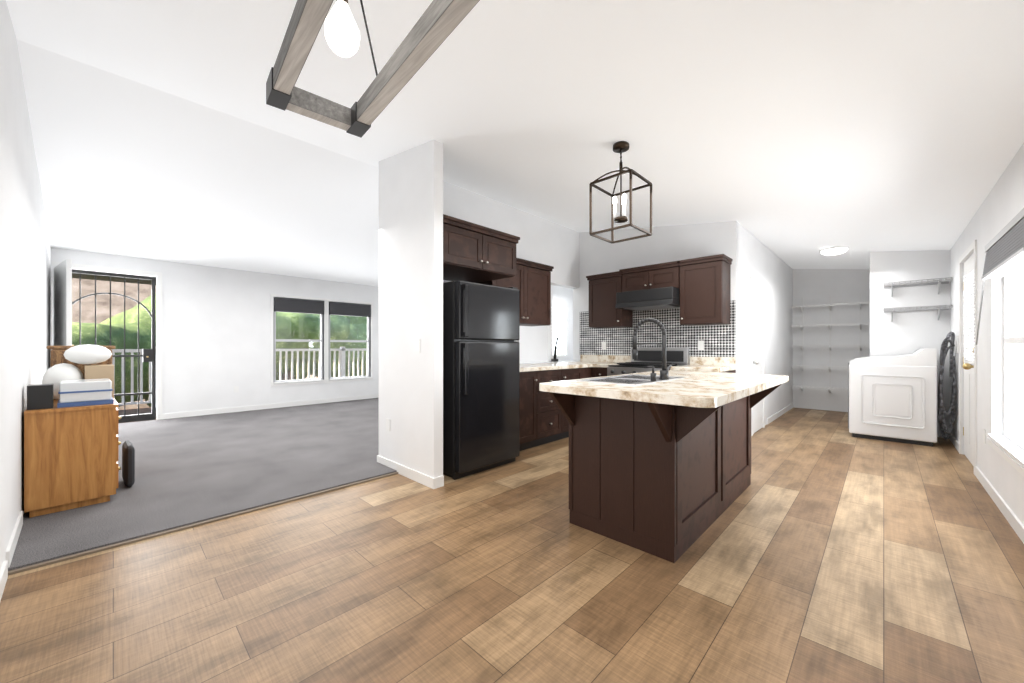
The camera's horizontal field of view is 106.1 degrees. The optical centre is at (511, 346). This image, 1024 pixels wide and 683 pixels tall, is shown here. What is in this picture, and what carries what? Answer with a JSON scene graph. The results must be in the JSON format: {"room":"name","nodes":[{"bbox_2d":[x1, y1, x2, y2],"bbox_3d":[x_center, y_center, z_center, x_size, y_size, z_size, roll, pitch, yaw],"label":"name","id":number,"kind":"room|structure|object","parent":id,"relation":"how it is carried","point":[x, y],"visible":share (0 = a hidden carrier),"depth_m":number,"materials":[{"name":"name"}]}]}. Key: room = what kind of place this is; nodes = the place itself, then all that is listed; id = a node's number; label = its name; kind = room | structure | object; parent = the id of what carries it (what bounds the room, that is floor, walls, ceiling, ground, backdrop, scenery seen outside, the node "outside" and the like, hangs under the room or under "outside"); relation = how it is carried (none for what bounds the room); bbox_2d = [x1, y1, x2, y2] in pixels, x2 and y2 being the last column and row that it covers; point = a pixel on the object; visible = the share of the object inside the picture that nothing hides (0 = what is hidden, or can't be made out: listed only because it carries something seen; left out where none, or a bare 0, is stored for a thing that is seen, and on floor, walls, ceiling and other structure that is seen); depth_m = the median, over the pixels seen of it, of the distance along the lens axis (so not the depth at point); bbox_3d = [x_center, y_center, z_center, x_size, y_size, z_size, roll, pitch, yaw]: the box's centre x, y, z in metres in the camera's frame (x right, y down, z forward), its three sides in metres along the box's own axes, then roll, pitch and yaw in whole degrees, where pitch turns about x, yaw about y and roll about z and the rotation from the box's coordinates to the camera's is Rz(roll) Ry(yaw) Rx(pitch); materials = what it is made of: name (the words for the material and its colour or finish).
{"room":"kitchen","nodes":[
{"label":"kitchen","id":0,"kind":"room"},
{"bbox_2d":[0,0,50,570],"bbox_3d":[-3.017,-0.425,2.269,9.536,3.150,0.523,0,0,44],"label":"wall","id":1,"kind":"structure","parent":0,"point":[25,294],"depth_m":2.31,"materials":[{"name":"paint"}]},
{"bbox_2d":[0,556,12,600],"bbox_3d":[-1.131,1.107,0.685,3.721,0.085,0.170,0,0,44],"label":"baseboard","id":2,"kind":"structure","parent":1,"relation":"attached to","point":[6,564],"depth_m":1.84,"materials":[{"name":"white wood"}]},
{"bbox_2d":[6,511,22,557],"bbox_3d":[-2.850,1.087,2.209,0.730,0.085,0.043,0,0,44],"label":"baseboard","id":3,"kind":"structure","parent":1,"relation":"attached to","point":[13,541],"depth_m":2.16,"materials":[{"name":"white wood"}]},
{"bbox_2d":[53,259,73,345],"bbox_3d":[-5.761,0.025,4.980,0.952,2.190,0.284,0,0,44],"label":"entry door","id":4,"kind":"structure","parent":1,"relation":"in","point":[62,303],"depth_m":4.81,"materials":[{"name":"white"}]},
{"bbox_2d":[17,40,378,285],"bbox_3d":[-1.370,-1.653,7.197,4.470,0.634,9.790,0,0,44],"label":"ceiling","id":5,"kind":"structure","parent":0,"point":[129,167],"depth_m":4.02,"materials":[{"name":"paint"}]},
{"bbox_2d":[8,398,396,570],"bbox_3d":[-2.708,1.139,5.326,4.895,0.022,4.990,0,0,44],"label":"floor","id":6,"kind":"structure","parent":0,"point":[192,470],"depth_m":3.54,"materials":[{"name":"grey carpet"}]},
{"bbox_2d":[24,398,120,517],"bbox_3d":[-3.430,0.774,3.031,1.111,0.708,0.493,0,0,44],"label":"dresser","id":7,"kind":"object","parent":6,"relation":"on","point":[70,457],"visible":0.98,"depth_m":2.66,"materials":[{"name":"brown wood"}]},
{"bbox_2d":[27,344,115,409],"bbox_3d":[-3.429,0.199,3.041,0.999,0.440,0.418,0,0,44],"label":"clutter","id":8,"kind":"object","parent":7,"relation":"on","point":[78,375],"visible":1,"depth_m":2.90,"materials":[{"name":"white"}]},
{"bbox_2d":[122,440,134,486],"bbox_3d":[-3.163,0.959,3.175,0.321,0.337,0.070,0,0,44],"label":"bag","id":9,"kind":"object","parent":6,"relation":"on","point":[128,463],"visible":1,"depth_m":3.07,"materials":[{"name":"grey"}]},
{"bbox_2d":[8,472,397,574],"bbox_3d":[-1.853,1.144,2.666,0.030,0.012,2.350,0,0,44],"label":"trim","id":10,"kind":"structure","parent":6,"relation":"attached to","point":[41,564],"depth_m":2.40,"materials":[{"name":"brown"}]},
{"bbox_2d":[51,247,378,419],"bbox_3d":[-4.515,-0.425,7.071,0.120,3.150,5.240,0,0,44],"label":"wall","id":11,"kind":"structure","parent":0,"point":[216,324],"depth_m":6.56,"materials":[{"name":"paint"}]},
{"bbox_2d":[72,269,155,422],"bbox_3d":[-5.893,0.021,5.649,0.115,2.218,0.980,0,0,44],"label":"door","id":12,"kind":"structure","parent":11,"relation":"in","point":[149,355],"depth_m":5.80,"materials":[{"name":"black"}]},
{"bbox_2d":[51,261,372,419],"bbox_3d":[-4.645,-0.016,6.840,0.014,2.288,4.548,0,0,44],"label":"trim","id":13,"kind":"structure","parent":11,"relation":"attached to","point":[159,337],"depth_m":7.07,"materials":[{"name":"white"}]},
{"bbox_2d":[162,394,378,418],"bbox_3d":[-4.093,1.087,7.414,0.012,0.085,3.920,0,0,44],"label":"baseboard","id":14,"kind":"structure","parent":11,"relation":"attached to","point":[288,404],"depth_m":6.96,"materials":[{"name":"white wood"}]},
{"bbox_2d":[274,297,324,383],"bbox_3d":[-4.108,-0.125,7.442,0.120,1.602,0.892,0,0,44],"label":"window","id":15,"kind":"structure","parent":11,"relation":"in","point":[299,306],"depth_m":7.43,"materials":[{"name":"silver metal"}]},
{"bbox_2d":[329,302,370,379],"bbox_3d":[-3.427,-0.125,8.147,0.120,1.602,0.892,0,0,44],"label":"window","id":16,"kind":"structure","parent":11,"relation":"in","point":[349,309],"depth_m":8.17,"materials":[{"name":"silver metal"}]},
{"bbox_2d":[379,139,442,477],"bbox_3d":[-0.941,-0.425,3.488,0.940,3.150,0.090,0,0,44],"label":"wall","id":17,"kind":"structure","parent":0,"point":[410,273],"depth_m":3.35,"materials":[{"name":"paint"}]},
{"bbox_2d":[386,418,389,430],"bbox_3d":[-1.172,0.735,3.644,0.070,0.110,0.005,0,0,44],"label":"switch plate","id":18,"kind":"object","parent":17,"relation":"attached to","point":[387,420],"depth_m":3.63,"materials":[{"name":"white plastic"}]},
{"bbox_2d":[377,455,437,488],"bbox_3d":[-0.973,1.107,3.455,0.964,0.085,0.022,0,0,44],"label":"baseboard","id":19,"kind":"structure","parent":17,"relation":"attached to","point":[431,482],"depth_m":3.35,"materials":[{"name":"white wood"}]},
{"bbox_2d":[443,181,578,363],"bbox_3d":[1.303,-0.425,6.402,0.120,3.150,7.220,0,0,44],"label":"wall","id":20,"kind":"structure","parent":0,"point":[549,243],"depth_m":5.26,"materials":[{"name":"paint"}]},
{"bbox_2d":[443,218,518,282],"bbox_3d":[-0.536,-0.916,3.884,0.720,0.373,0.932,0,0,44],"label":"upper cabinet","id":21,"kind":"object","parent":20,"relation":"attached to","point":[475,254],"depth_m":3.65,"materials":[{"name":"black wood"}]},
{"bbox_2d":[479,262,550,325],"bbox_3d":[0.020,-0.646,4.734,0.340,0.733,1.040,0,0,44],"label":"upper cabinet","id":22,"kind":"object","parent":20,"relation":"attached to","point":[533,283],"depth_m":4.75,"materials":[{"name":"black wood"}]},
{"bbox_2d":[0,407,1023,682],"bbox_3d":[0.237,1.200,5.644,8.940,0.100,9.790,0,0,44],"label":"floor","id":23,"kind":"structure","parent":0,"point":[826,547],"depth_m":1.83,"materials":[{"name":"brown wood"}]},
{"bbox_2d":[443,280,519,479],"bbox_3d":[-0.440,0.280,3.806,0.800,1.741,0.765,0,0,44],"label":"fridge","id":24,"kind":"object","parent":23,"relation":"on","point":[481,382],"visible":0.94,"depth_m":3.46,"materials":[{"name":"black metal"}]},
{"bbox_2d":[520,370,538,450],"bbox_3d":[-0.091,0.710,4.410,0.630,0.880,0.420,0,0,44],"label":"base cabinet","id":25,"kind":"object","parent":23,"relation":"on","point":[529,379],"depth_m":4.27,"materials":[{"name":"black wood"}]},
{"bbox_2d":[520,362,590,369],"bbox_3d":[0.526,0.247,5.042,0.640,0.045,2.205,0,0,44],"label":"countertop","id":26,"kind":"structure","parent":25,"relation":"on","point":[557,365],"depth_m":4.68,"materials":[{"name":"beige stone"}]},
{"bbox_2d":[551,337,558,361],"bbox_3d":[0.648,0.036,5.724,0.060,0.360,0.135,0,0,44],"label":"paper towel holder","id":27,"kind":"object","parent":26,"relation":"on","point":[554,359],"visible":1,"depth_m":5.70,"materials":[{"name":"black"}]},
{"bbox_2d":[539,366,566,444],"bbox_3d":[0.215,0.710,4.727,0.630,0.880,0.576,0,0,44],"label":"base cabinet","id":28,"kind":"object","parent":23,"relation":"on","point":[552,422],"depth_m":4.54,"materials":[{"name":"black wood"}]},
{"bbox_2d":[567,366,578,436],"bbox_3d":[0.530,0.710,5.053,0.630,0.880,0.448,0,0,44],"label":"base cabinet","id":29,"kind":"object","parent":23,"relation":"on","point":[572,371],"depth_m":4.84,"materials":[{"name":"black wood"}]},
{"bbox_2d":[595,366,607,376],"bbox_3d":[1.389,0.710,5.303,0.269,0.880,0.630,0,0,44],"label":"base cabinet","id":30,"kind":"object","parent":23,"relation":"on","point":[600,371],"depth_m":5.08,"materials":[{"name":"black wood"}]},
{"bbox_2d":[591,362,624,365],"bbox_3d":[1.378,0.247,5.306,0.289,0.045,0.641,0,0,44],"label":"countertop","id":31,"kind":"structure","parent":30,"relation":"on","point":[592,363],"depth_m":5.25,"materials":[{"name":"beige stone"}]},
{"bbox_2d":[607,348,688,375],"bbox_3d":[1.720,0.580,4.890,0.768,1.140,0.730,0,0,44],"label":"gas range","id":32,"kind":"object","parent":23,"relation":"on","point":[653,357],"visible":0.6,"depth_m":4.91,"materials":[{"name":"silver metal"}]},
{"bbox_2d":[539,382,784,562],"bbox_3d":[1.185,0.712,2.708,0.938,0.878,1.882,0,0,44],"label":"kitchen island","id":33,"kind":"object","parent":23,"relation":"on","point":[659,468],"depth_m":2.29,"materials":[{"name":"brown wood"}]},
{"bbox_2d":[539,370,788,409],"bbox_3d":[1.176,0.246,2.715,1.010,0.044,1.940,0,0,44],"label":"island countertop","id":34,"kind":"structure","parent":33,"relation":"on","point":[701,390],"depth_m":2.22,"materials":[{"name":"beige stone"}]},
{"bbox_2d":[632,318,671,380],"bbox_3d":[0.920,0.008,2.632,0.259,0.419,0.281,0,0,44],"label":"faucet","id":35,"kind":"object","parent":34,"relation":"on","point":[664,373],"visible":1,"depth_m":2.59,"materials":[{"name":"black metal"}]},
{"bbox_2d":[676,370,735,372],"bbox_3d":[2.232,0.710,4.489,0.514,0.880,0.630,0,0,44],"label":"base cabinet","id":36,"kind":"object","parent":23,"relation":"on","point":[724,371],"depth_m":4.23,"materials":[{"name":"black"}]},
{"bbox_2d":[671,366,734,369],"bbox_3d":[2.228,0.247,4.485,0.514,0.045,0.641,0,0,44],"label":"countertop","id":37,"kind":"structure","parent":36,"relation":"on","point":[673,367],"depth_m":4.31,"materials":[{"name":"beige stone"}]},
{"bbox_2d":[848,349,936,446],"bbox_3d":[4.811,0.585,4.904,0.772,1.130,0.700,0,0,44],"label":"dryer","id":38,"kind":"object","parent":23,"relation":"on","point":[892,398],"visible":1,"depth_m":4.64,"materials":[{"name":"white metal"}]},
{"bbox_2d":[6,0,1023,268],"bbox_3d":[1.845,-1.586,4.092,4.470,0.767,9.790,0,0,44],"label":"ceiling","id":39,"kind":"structure","parent":0,"point":[796,134],"depth_m":2.29,"materials":[{"name":"paint"}]},
{"bbox_2d":[266,0,479,137],"bbox_3d":[-0.319,-1.185,0.976,0.328,0.677,1.258,0,0,-41],"label":"chandelier","id":40,"kind":"object","parent":39,"relation":"hanging from","point":[435,26],"visible":1,"depth_m":1.16,"materials":[{"name":"grey wood"}]},
{"bbox_2d":[589,141,651,243],"bbox_3d":[0.813,-1.170,2.871,0.334,0.673,0.334,0,0,44],"label":"pendant lantern","id":41,"kind":"object","parent":39,"relation":"hanging from","point":[620,147],"visible":1,"depth_m":2.86,"materials":[{"name":"brown metal"}]},
{"bbox_2d":[819,246,848,254],"bbox_3d":[4.503,-1.349,5.383,0.320,0.120,0.320,0,0,44],"label":"ceiling light","id":42,"kind":"object","parent":39,"relation":"attached to","point":[835,250],"visible":0.83,"depth_m":5.30,"materials":[{"name":"white"}]},
{"bbox_2d":[519,285,551,362],"bbox_3d":[-1.064,-0.425,7.298,4.530,3.150,0.120,0,0,44],"label":"wall","id":43,"kind":"structure","parent":0,"point":[535,342],"depth_m":5.83,"materials":[{"name":"paint"}]},
{"bbox_2d":[552,285,572,360],"bbox_3d":[1.339,-0.425,8.139,0.120,3.150,4.430,0,0,44],"label":"wall","id":44,"kind":"structure","parent":0,"point":[562,295],"depth_m":7.86,"materials":[{"name":"paint"}]},
{"bbox_2d":[552,303,567,356],"bbox_3d":[0.812,-0.325,7.487,0.023,1.050,0.900,0,0,44],"label":"window","id":45,"kind":"structure","parent":44,"relation":"in","point":[560,321],"depth_m":7.64,"materials":[{"name":"white"}]},
{"bbox_2d":[579,221,738,372],"bbox_3d":[1.894,-0.425,5.344,2.200,3.150,0.120,0,0,44],"label":"wall","id":46,"kind":"structure","parent":0,"point":[663,244],"depth_m":5.20,"materials":[{"name":"paint"}]},
{"bbox_2d":[602,342,605,349],"bbox_3d":[1.373,-0.020,5.740,0.070,0.120,0.005,0,0,44],"label":"outlet","id":47,"kind":"object","parent":46,"relation":"attached to","point":[603,343],"depth_m":5.74,"materials":[{"name":"white plastic"}]},
{"bbox_2d":[587,270,634,329],"bbox_3d":[1.405,-0.636,5.489,0.515,0.713,0.341,0,0,44],"label":"upper cabinet","id":48,"kind":"object","parent":46,"relation":"attached to","point":[602,314],"depth_m":5.37,"materials":[{"name":"black wood"}]},
{"bbox_2d":[623,266,654,291],"bbox_3d":[1.753,-0.870,5.153,0.433,0.300,0.341,0,0,44],"label":"upper cabinet","id":49,"kind":"object","parent":46,"relation":"attached to","point":[643,277],"depth_m":5.01,"materials":[{"name":"black wood"}]},
{"bbox_2d":[615,287,679,310],"bbox_3d":[1.796,-0.609,4.969,0.740,0.213,0.520,0,0,44],"label":"range hood","id":50,"kind":"object","parent":49,"relation":"attached to","point":[656,298],"visible":0.79,"depth_m":4.77,"materials":[{"name":"black metal"}]},
{"bbox_2d":[579,354,734,365],"bbox_3d":[1.852,0.173,5.279,2.158,0.105,0.021,0,0,44],"label":"backsplash","id":51,"kind":"structure","parent":46,"relation":"attached to","point":[583,357],"depth_m":5.47,"materials":[{"name":"beige stone"}]},
{"bbox_2d":[655,262,678,287],"bbox_3d":[1.981,-0.866,4.932,0.433,0.293,0.341,0,0,44],"label":"upper cabinet","id":52,"kind":"object","parent":46,"relation":"attached to","point":[667,275],"depth_m":4.75,"materials":[{"name":"black wood"}]},
{"bbox_2d":[698,341,703,349],"bbox_3d":[2.351,-0.020,4.795,0.070,0.120,0.005,0,0,44],"label":"outlet","id":53,"kind":"object","parent":46,"relation":"attached to","point":[700,345],"depth_m":4.79,"materials":[{"name":"white plastic"}]},
{"bbox_2d":[679,254,730,325],"bbox_3d":[2.311,-0.641,4.613,0.465,0.743,0.341,0,0,44],"label":"upper cabinet","id":54,"kind":"object","parent":46,"relation":"attached to","point":[705,312],"depth_m":4.48,"materials":[{"name":"black wood"}]},
{"bbox_2d":[730,221,792,424],"bbox_3d":[3.955,-0.425,5.981,0.120,3.150,3.900,0,0,44],"label":"wall","id":55,"kind":"structure","parent":0,"point":[763,263],"depth_m":5.96,"materials":[{"name":"paint"}]},
{"bbox_2d":[750,276,764,435],"bbox_3d":[3.369,0.120,5.226,0.078,2.060,0.760,0,0,44],"label":"door","id":56,"kind":"structure","parent":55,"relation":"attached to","point":[757,326],"depth_m":5.21,"materials":[{"name":"white wood"}]},
{"bbox_2d":[767,403,792,423],"bbox_3d":[4.576,1.107,6.529,0.012,0.085,2.250,0,0,44],"label":"baseboard","id":57,"kind":"structure","parent":55,"relation":"attached to","point":[784,410],"depth_m":6.35,"materials":[{"name":"white wood"}]},
{"bbox_2d":[793,269,869,411],"bbox_3d":[6.060,-0.425,6.743,2.090,3.150,0.120,0,0,44],"label":"wall","id":58,"kind":"structure","parent":0,"point":[814,286],"depth_m":6.98,"materials":[{"name":"paint"}]},
{"bbox_2d":[791,293,869,396],"bbox_3d":[5.631,-0.015,6.832,1.056,1.830,0.340,0,0,44],"label":"wire shelves","id":59,"kind":"object","parent":58,"relation":"attached to","point":[830,367],"depth_m":6.88,"materials":[{"name":"white metal"}]},
{"bbox_2d":[870,250,949,437],"bbox_3d":[5.827,-0.425,5.703,0.740,3.150,1.700,0,0,44],"label":"wall","id":60,"kind":"structure","parent":0,"point":[907,332],"depth_m":5.08,"materials":[{"name":"paint"}]},
{"bbox_2d":[883,277,952,321],"bbox_3d":[5.165,-0.590,4.925,0.594,0.500,0.330,0,0,44],"label":"shelf","id":61,"kind":"object","parent":60,"relation":"attached to","point":[939,282],"visible":1,"depth_m":4.90,"materials":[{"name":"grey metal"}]},
{"bbox_2d":[949,433,958,451],"bbox_3d":[5.769,1.107,5.119,0.012,0.085,2.620,0,0,44],"label":"baseboard","id":62,"kind":"structure","parent":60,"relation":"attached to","point":[952,438],"depth_m":4.45,"materials":[{"name":"white wood"}]},
{"bbox_2d":[950,143,1023,524],"bbox_3d":[3.410,-0.425,2.581,0.120,3.150,9.790,0,0,44],"label":"wall","id":63,"kind":"structure","parent":0,"point":[1001,206],"depth_m":3.01,"materials":[{"name":"paint"}]},
{"bbox_2d":[938,332,958,439],"bbox_3d":[5.026,0.453,4.447,0.142,1.258,0.340,0,0,44],"label":"hoses","id":64,"kind":"object","parent":63,"relation":"hanging from","point":[953,347],"visible":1,"depth_m":4.39,"materials":[{"name":"grey rubber"}]},
{"bbox_2d":[962,253,973,465],"bbox_3d":[4.504,0.121,3.811,0.135,2.034,0.892,0,0,44],"label":"door","id":65,"kind":"structure","parent":63,"relation":"in","point":[968,363],"depth_m":3.86,"materials":[{"name":"white wood"}]},
{"bbox_2d":[983,429,985,443],"bbox_3d":[3.892,0.735,3.171,0.005,0.110,0.070,0,0,44],"label":"switch plate","id":66,"kind":"object","parent":63,"relation":"attached to","point":[984,431],"depth_m":3.16,"materials":[{"name":"white plastic"}]},
{"bbox_2d":[959,206,1023,476],"bbox_3d":[3.781,0.095,3.077,0.034,2.110,3.080,0,0,44],"label":"trim","id":67,"kind":"structure","parent":63,"relation":"attached to","point":[1016,465],"depth_m":3.44,"materials":[{"name":"white"}]},
{"bbox_2d":[975,466,1023,543],"bbox_3d":[2.098,1.107,1.317,0.012,0.085,5.910,0,0,44],"label":"baseboard","id":68,"kind":"structure","parent":63,"relation":"attached to","point":[1015,523],"depth_m":2.67,"materials":[{"name":"white wood"}]},
{"bbox_2d":[976,208,1023,466],"bbox_3d":[3.325,-0.044,2.562,0.156,1.443,1.596,0,0,44],"label":"window","id":69,"kind":"structure","parent":63,"relation":"in","point":[1004,251],"depth_m":2.75,"materials":[{"name":"glass"},{"name":"white painted trim"},{"name":"grey blind fabric"}]},
{"label":"outside","id":70,"kind":"structure","parent":0,"visible":0},
{"bbox_2d":[72,269,366,423],"bbox_3d":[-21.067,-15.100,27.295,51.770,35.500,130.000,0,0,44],"label":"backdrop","id":71,"kind":"structure","parent":70,"point":[353,362],"depth_m":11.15,"materials":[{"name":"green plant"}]},
{"bbox_2d":[1021,364,1023,438],"bbox_3d":[-7.317,2.250,14.017,110.000,0.200,150.000,0,0,44],"label":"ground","id":72,"kind":"structure","parent":70,"point":[1022,402],"depth_m":15.05,"materials":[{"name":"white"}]}
]}

